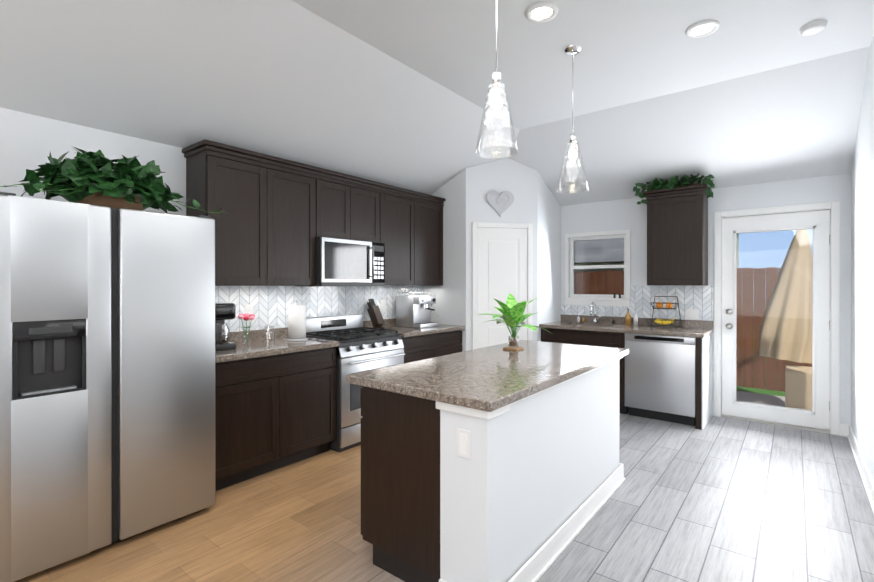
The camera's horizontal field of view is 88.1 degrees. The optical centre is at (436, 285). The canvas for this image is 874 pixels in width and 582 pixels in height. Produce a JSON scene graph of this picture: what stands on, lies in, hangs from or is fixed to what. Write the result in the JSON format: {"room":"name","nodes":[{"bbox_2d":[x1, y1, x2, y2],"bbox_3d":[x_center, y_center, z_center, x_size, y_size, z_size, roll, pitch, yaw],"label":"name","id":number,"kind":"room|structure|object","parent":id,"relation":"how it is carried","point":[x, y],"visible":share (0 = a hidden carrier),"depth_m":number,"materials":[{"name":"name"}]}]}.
{"room":"kitchen","nodes":[
{"label":"kitchen","id":0,"kind":"room"},
{"bbox_2d":[0,107,185,214],"bbox_3d":[-1.954,0.152,3.373,0.150,2.440,8.510,0,0,38],"label":"wall","id":1,"kind":"structure","parent":0,"point":[29,141],"depth_m":2.79,"materials":[{"name":"white paint"}]},
{"bbox_2d":[245,305,252,316],"bbox_3d":[-1.554,0.214,3.732,0.006,0.115,0.070,0,0,38],"label":"electrical outlet plate","id":2,"kind":"object","parent":1,"relation":"attached to","point":[248,308],"depth_m":3.73,"materials":[{"name":"white plastic"}]},
{"bbox_2d":[381,300,384,309],"bbox_3d":[-0.591,0.211,4.946,0.006,0.115,0.070,0,0,38],"label":"electrical outlet plate","id":3,"kind":"object","parent":1,"relation":"attached to","point":[382,301],"depth_m":4.94,"materials":[{"name":"white plastic"}]},
{"bbox_2d":[0,0,873,205],"bbox_3d":[-0.347,-1.345,2.097,4.250,0.800,8.510,0,0,38],"label":"ceiling","id":4,"kind":"structure","parent":0,"point":[396,92],"depth_m":3.22,"materials":[{"name":"white paint"}]},
{"bbox_2d":[475,0,517,157],"bbox_3d":[0.293,-1.141,2.221,0.212,0.970,0.212,0,0,38],"label":"pendant light","id":5,"kind":"object","parent":4,"relation":"hanging from","point":[496,102],"visible":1,"depth_m":2.20,"materials":[{"name":"clear glass"}]},
{"bbox_2d":[526,2,557,22],"bbox_3d":[0.624,-1.621,2.685,0.189,0.012,0.189,0,0,-7],"label":"recessed light","id":6,"kind":"object","parent":4,"relation":"in","point":[542,12],"depth_m":2.68,"materials":[{"name":"white plastic"}]},
{"bbox_2d":[557,45,588,192],"bbox_3d":[0.937,-1.143,3.114,0.212,0.970,0.212,0,0,38],"label":"pendant light","id":7,"kind":"object","parent":4,"relation":"hanging from","point":[572,50],"visible":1,"depth_m":3.10,"materials":[{"name":"clear glass"}]},
{"bbox_2d":[685,20,719,37],"bbox_3d":[1.679,-1.621,2.857,0.189,0.012,0.189,0,0,-7],"label":"recessed light","id":8,"kind":"object","parent":4,"relation":"in","point":[701,29],"depth_m":2.85,"materials":[{"name":"white plastic"}]},
{"bbox_2d":[799,20,827,35],"bbox_3d":[2.358,-1.610,2.829,0.140,0.034,0.140,0,0,38],"label":"smoke detector","id":9,"kind":"object","parent":4,"relation":"attached to","point":[812,28],"visible":1,"depth_m":2.80,"materials":[{"name":"white plastic"}]},
{"bbox_2d":[14,413,873,581],"bbox_3d":[-0.347,1.404,2.102,4.250,0.060,8.510,0,0,38],"label":"floor","id":10,"kind":"structure","parent":0,"point":[719,499],"depth_m":2.59,"materials":[{"name":"tile"}]},
{"bbox_2d":[0,192,214,581],"bbox_3d":[-1.949,0.477,2.591,0.770,1.792,0.990,0,0,38],"label":"refrigerator","id":11,"kind":"object","parent":10,"relation":"on","point":[107,376],"visible":1,"depth_m":2.28,"materials":[{"name":"grey metal"}]},
{"bbox_2d":[0,146,226,212],"bbox_3d":[-1.873,-0.583,2.615,0.638,0.351,1.127,0,0,38],"label":"potted plant","id":12,"kind":"object","parent":11,"relation":"on","point":[124,182],"visible":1,"depth_m":2.44,"materials":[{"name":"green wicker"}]},
{"bbox_2d":[182,139,464,490],"bbox_3d":[-0.814,0.179,4.168,0.644,2.382,2.843,0,0,38],"label":"kitchen cabinets","id":13,"kind":"object","parent":10,"relation":"on","point":[275,404],"visible":0.77,"depth_m":3.59,"materials":[{"name":"black wood"}]},
{"bbox_2d":[215,302,236,350],"bbox_3d":[-1.617,0.288,3.257,0.318,0.330,0.213,0,0,38],"label":"coffee maker","id":14,"kind":"object","parent":13,"relation":"on","point":[224,311],"visible":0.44,"depth_m":3.20,"materials":[{"name":"black"}]},
{"bbox_2d":[238,313,254,344],"bbox_3d":[-1.476,0.331,3.498,0.144,0.242,0.132,0,0,38],"label":"flower vase","id":15,"kind":"object","parent":13,"relation":"on","point":[251,317],"visible":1,"depth_m":3.48,"materials":[{"name":"clear glass"}]},
{"bbox_2d":[264,326,274,340],"bbox_3d":[-1.380,0.392,3.716,0.084,0.120,0.084,0,0,38],"label":"glass jar","id":16,"kind":"object","parent":13,"relation":"on","point":[268,333],"visible":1,"depth_m":3.70,"materials":[{"name":"clear glass"}]},
{"bbox_2d":[286,300,307,340],"bbox_3d":[-1.165,0.283,3.762,0.170,0.337,0.170,0,0,38],"label":"paper towel","id":17,"kind":"object","parent":13,"relation":"on","point":[296,322],"visible":1,"depth_m":3.70,"materials":[{"name":"white paper"}]},
{"bbox_2d":[315,237,384,285],"bbox_3d":[-0.877,-0.205,4.234,0.436,0.421,0.754,0,0,38],"label":"microwave","id":18,"kind":"object","parent":13,"relation":"attached to","point":[342,262],"visible":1,"depth_m":4.07,"materials":[{"name":"grey metal"}]},
{"bbox_2d":[367,299,390,328],"bbox_3d":[-0.607,0.293,4.673,0.276,0.314,0.100,0,0,38],"label":"knife block","id":19,"kind":"object","parent":13,"relation":"on","point":[375,315],"visible":0.98,"depth_m":4.66,"materials":[{"name":"brown wood"}]},
{"bbox_2d":[396,287,438,327],"bbox_3d":[-0.185,0.232,4.998,0.442,0.435,0.315,0,0,38],"label":"espresso machine","id":20,"kind":"object","parent":13,"relation":"on","point":[413,311],"visible":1,"depth_m":4.93,"materials":[{"name":"silver metal"}]},
{"bbox_2d":[306,314,404,451],"bbox_3d":[-0.773,0.833,4.154,0.704,1.075,0.752,0,0,38],"label":"range","id":21,"kind":"object","parent":10,"relation":"on","point":[360,348],"visible":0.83,"depth_m":3.87,"materials":[{"name":"grey metal"}]},
{"bbox_2d":[355,356,624,581],"bbox_3d":[0.460,0.931,2.721,0.786,0.884,1.816,0,0,38],"label":"kitchen island","id":22,"kind":"object","parent":10,"relation":"on","point":[496,463],"depth_m":2.10,"materials":[{"name":"white paint"}]},
{"bbox_2d":[346,340,628,411],"bbox_3d":[0.451,0.469,2.737,0.850,0.040,1.860,0,0,38],"label":"island countertop","id":23,"kind":"structure","parent":22,"relation":"on","point":[490,378],"depth_m":2.31,"materials":[{"name":"beige stone"}]},
{"bbox_2d":[478,293,548,350],"bbox_3d":[0.511,0.249,3.151,0.460,0.394,0.528,0,0,38],"label":"potted plant","id":24,"kind":"object","parent":23,"relation":"on","point":[512,311],"visible":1,"depth_m":3.14,"materials":[{"name":"green plant"}]},
{"bbox_2d":[539,173,714,429],"bbox_3d":[2.074,0.109,5.004,1.732,2.519,0.644,0,0,38],"label":"kitchen cabinets","id":25,"kind":"object","parent":10,"relation":"on","point":[677,240],"visible":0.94,"depth_m":4.76,"materials":[{"name":"black wood"}]},
{"bbox_2d":[590,302,601,322],"bbox_3d":[1.899,0.319,5.390,0.112,0.260,0.177,0,0,38],"label":"faucet","id":26,"kind":"object","parent":25,"relation":"on","point":[594,320],"visible":1,"depth_m":5.44,"materials":[{"name":"silver metal"}]},
{"bbox_2d":[577,309,637,324],"bbox_3d":[2.005,0.354,5.360,0.720,0.189,0.098,0,0,38],"label":"soap bottles","id":27,"kind":"object","parent":25,"relation":"on","point":[628,319],"visible":1,"depth_m":5.17,"materials":[{"name":"brown"}]},
{"bbox_2d":[645,296,683,327],"bbox_3d":[2.449,0.280,4.864,0.386,0.335,0.227,0,0,38],"label":"fruit basket","id":28,"kind":"object","parent":25,"relation":"on","point":[666,322],"visible":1,"depth_m":4.85,"materials":[{"name":"black metal"}]},
{"bbox_2d":[642,184,711,284],"bbox_3d":[2.549,-0.508,4.803,0.600,1.010,0.367,0,0,38],"label":"wall cabinet","id":29,"kind":"object","parent":25,"relation":"in","point":[677,216],"depth_m":4.68,"materials":[{"name":"brown wood"}]},
{"bbox_2d":[625,333,695,425],"bbox_3d":[2.389,0.933,4.745,0.655,0.872,0.543,0,0,38],"label":"dishwasher","id":30,"kind":"object","parent":10,"relation":"on","point":[660,377],"visible":0.88,"depth_m":4.52,"materials":[{"name":"grey metal"}]},
{"bbox_2d":[422,158,560,351],"bbox_3d":[0.706,-0.053,5.640,1.198,2.840,1.348,0,0,38],"label":"wall","id":31,"kind":"structure","parent":0,"point":[535,203],"depth_m":5.22,"materials":[{"name":"white paint"}]},
{"bbox_2d":[486,190,513,216],"bbox_3d":[0.722,-0.935,5.154,0.330,0.298,0.016,0,0,-12],"label":"art","id":32,"kind":"object","parent":31,"relation":"attached to","point":[499,203],"visible":1,"depth_m":5.15,"materials":[{"name":"silver metal"}]},
{"bbox_2d":[472,222,531,349],"bbox_3d":[0.751,0.325,5.164,0.470,2.087,0.568,0,0,38],"label":"door","id":33,"kind":"structure","parent":31,"relation":"attached to","point":[501,261],"depth_m":5.15,"materials":[{"name":"white wood"}]},
{"bbox_2d":[561,173,850,424],"bbox_3d":[2.298,0.148,5.317,4.100,2.440,0.180,0,0,38],"label":"wall","id":34,"kind":"structure","parent":0,"point":[626,219],"depth_m":5.16,"materials":[{"name":"white paint"}]},
{"bbox_2d":[686,309,698,319],"bbox_3d":[2.752,0.308,4.860,0.120,0.114,0.006,0,0,38],"label":"electrical outlet plate","id":35,"kind":"object","parent":34,"relation":"attached to","point":[692,314],"depth_m":4.86,"materials":[{"name":"white plastic"}]},
{"bbox_2d":[722,210,830,429],"bbox_3d":[3.317,0.320,4.454,0.863,2.055,0.134,0,0,38],"label":"entry door","id":36,"kind":"structure","parent":34,"relation":"in","point":[817,416],"depth_m":4.40,"materials":[{"name":"white"}]},
{"bbox_2d":[714,201,839,434],"bbox_3d":[3.355,0.297,4.510,0.990,2.145,0.194,0,0,38],"label":"door frame","id":37,"kind":"structure","parent":34,"relation":"attached to","point":[833,207],"depth_m":4.26,"materials":[{"name":"white painted wood"}]},
{"bbox_2d":[851,35,873,481],"bbox_3d":[1.259,-0.123,0.826,0.150,3.000,8.210,0,0,38],"label":"wall","id":38,"kind":"structure","parent":0,"point":[862,298],"depth_m":3.31,"materials":[{"name":"white paint"}]},
{"bbox_2d":[845,424,873,512],"bbox_3d":[1.189,1.322,0.885,0.030,0.110,8.210,0,0,38],"label":"baseboard","id":39,"kind":"structure","parent":38,"relation":"attached to","point":[846,430],"depth_m":3.31,"materials":[{"name":"white wood"}]},
{"label":"outside","id":40,"kind":"structure","parent":0,"visible":0},
{"bbox_2d":[737,303,790,406],"bbox_3d":[14.142,1.476,21.472,45.000,0.120,39.850,0,0,38],"label":"ground","id":41,"kind":"structure","parent":40,"point":[754,396],"depth_m":6.01,"materials":[{"name":"green plant"}]},
{"bbox_2d":[575,238,623,271],"bbox_3d":[2.547,-0.894,16.014,12.400,4.720,9.600,0,0,38],"label":"house","id":42,"kind":"structure","parent":41,"relation":"on","point":[594,246],"depth_m":9.64,"materials":[{"name":"white"}]},
{"bbox_2d":[575,267,811,391],"bbox_3d":[3.952,0.609,7.095,15.115,1.750,0.060,0,0,38],"label":"fence","id":43,"kind":"object","parent":41,"relation":"on","point":[749,286],"depth_m":6.57,"materials":[{"name":"brown wood"}]},
{"bbox_2d":[737,233,738,267],"bbox_3d":[6.280,-1.181,9.993,0.830,5.320,0.800,0,0,38],"label":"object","id":44,"kind":"structure","parent":41,"relation":"on","point":[737,250],"depth_m":9.83,"materials":[{"name":"white"}]},
{"bbox_2d":[758,229,811,409],"bbox_3d":[4.833,0.032,4.890,2.196,2.873,1.200,0,0,38],"label":"umbrella","id":45,"kind":"object","parent":41,"relation":"on","point":[786,310],"depth_m":5.20,"materials":[{"name":"beige fabric"}]}
]}

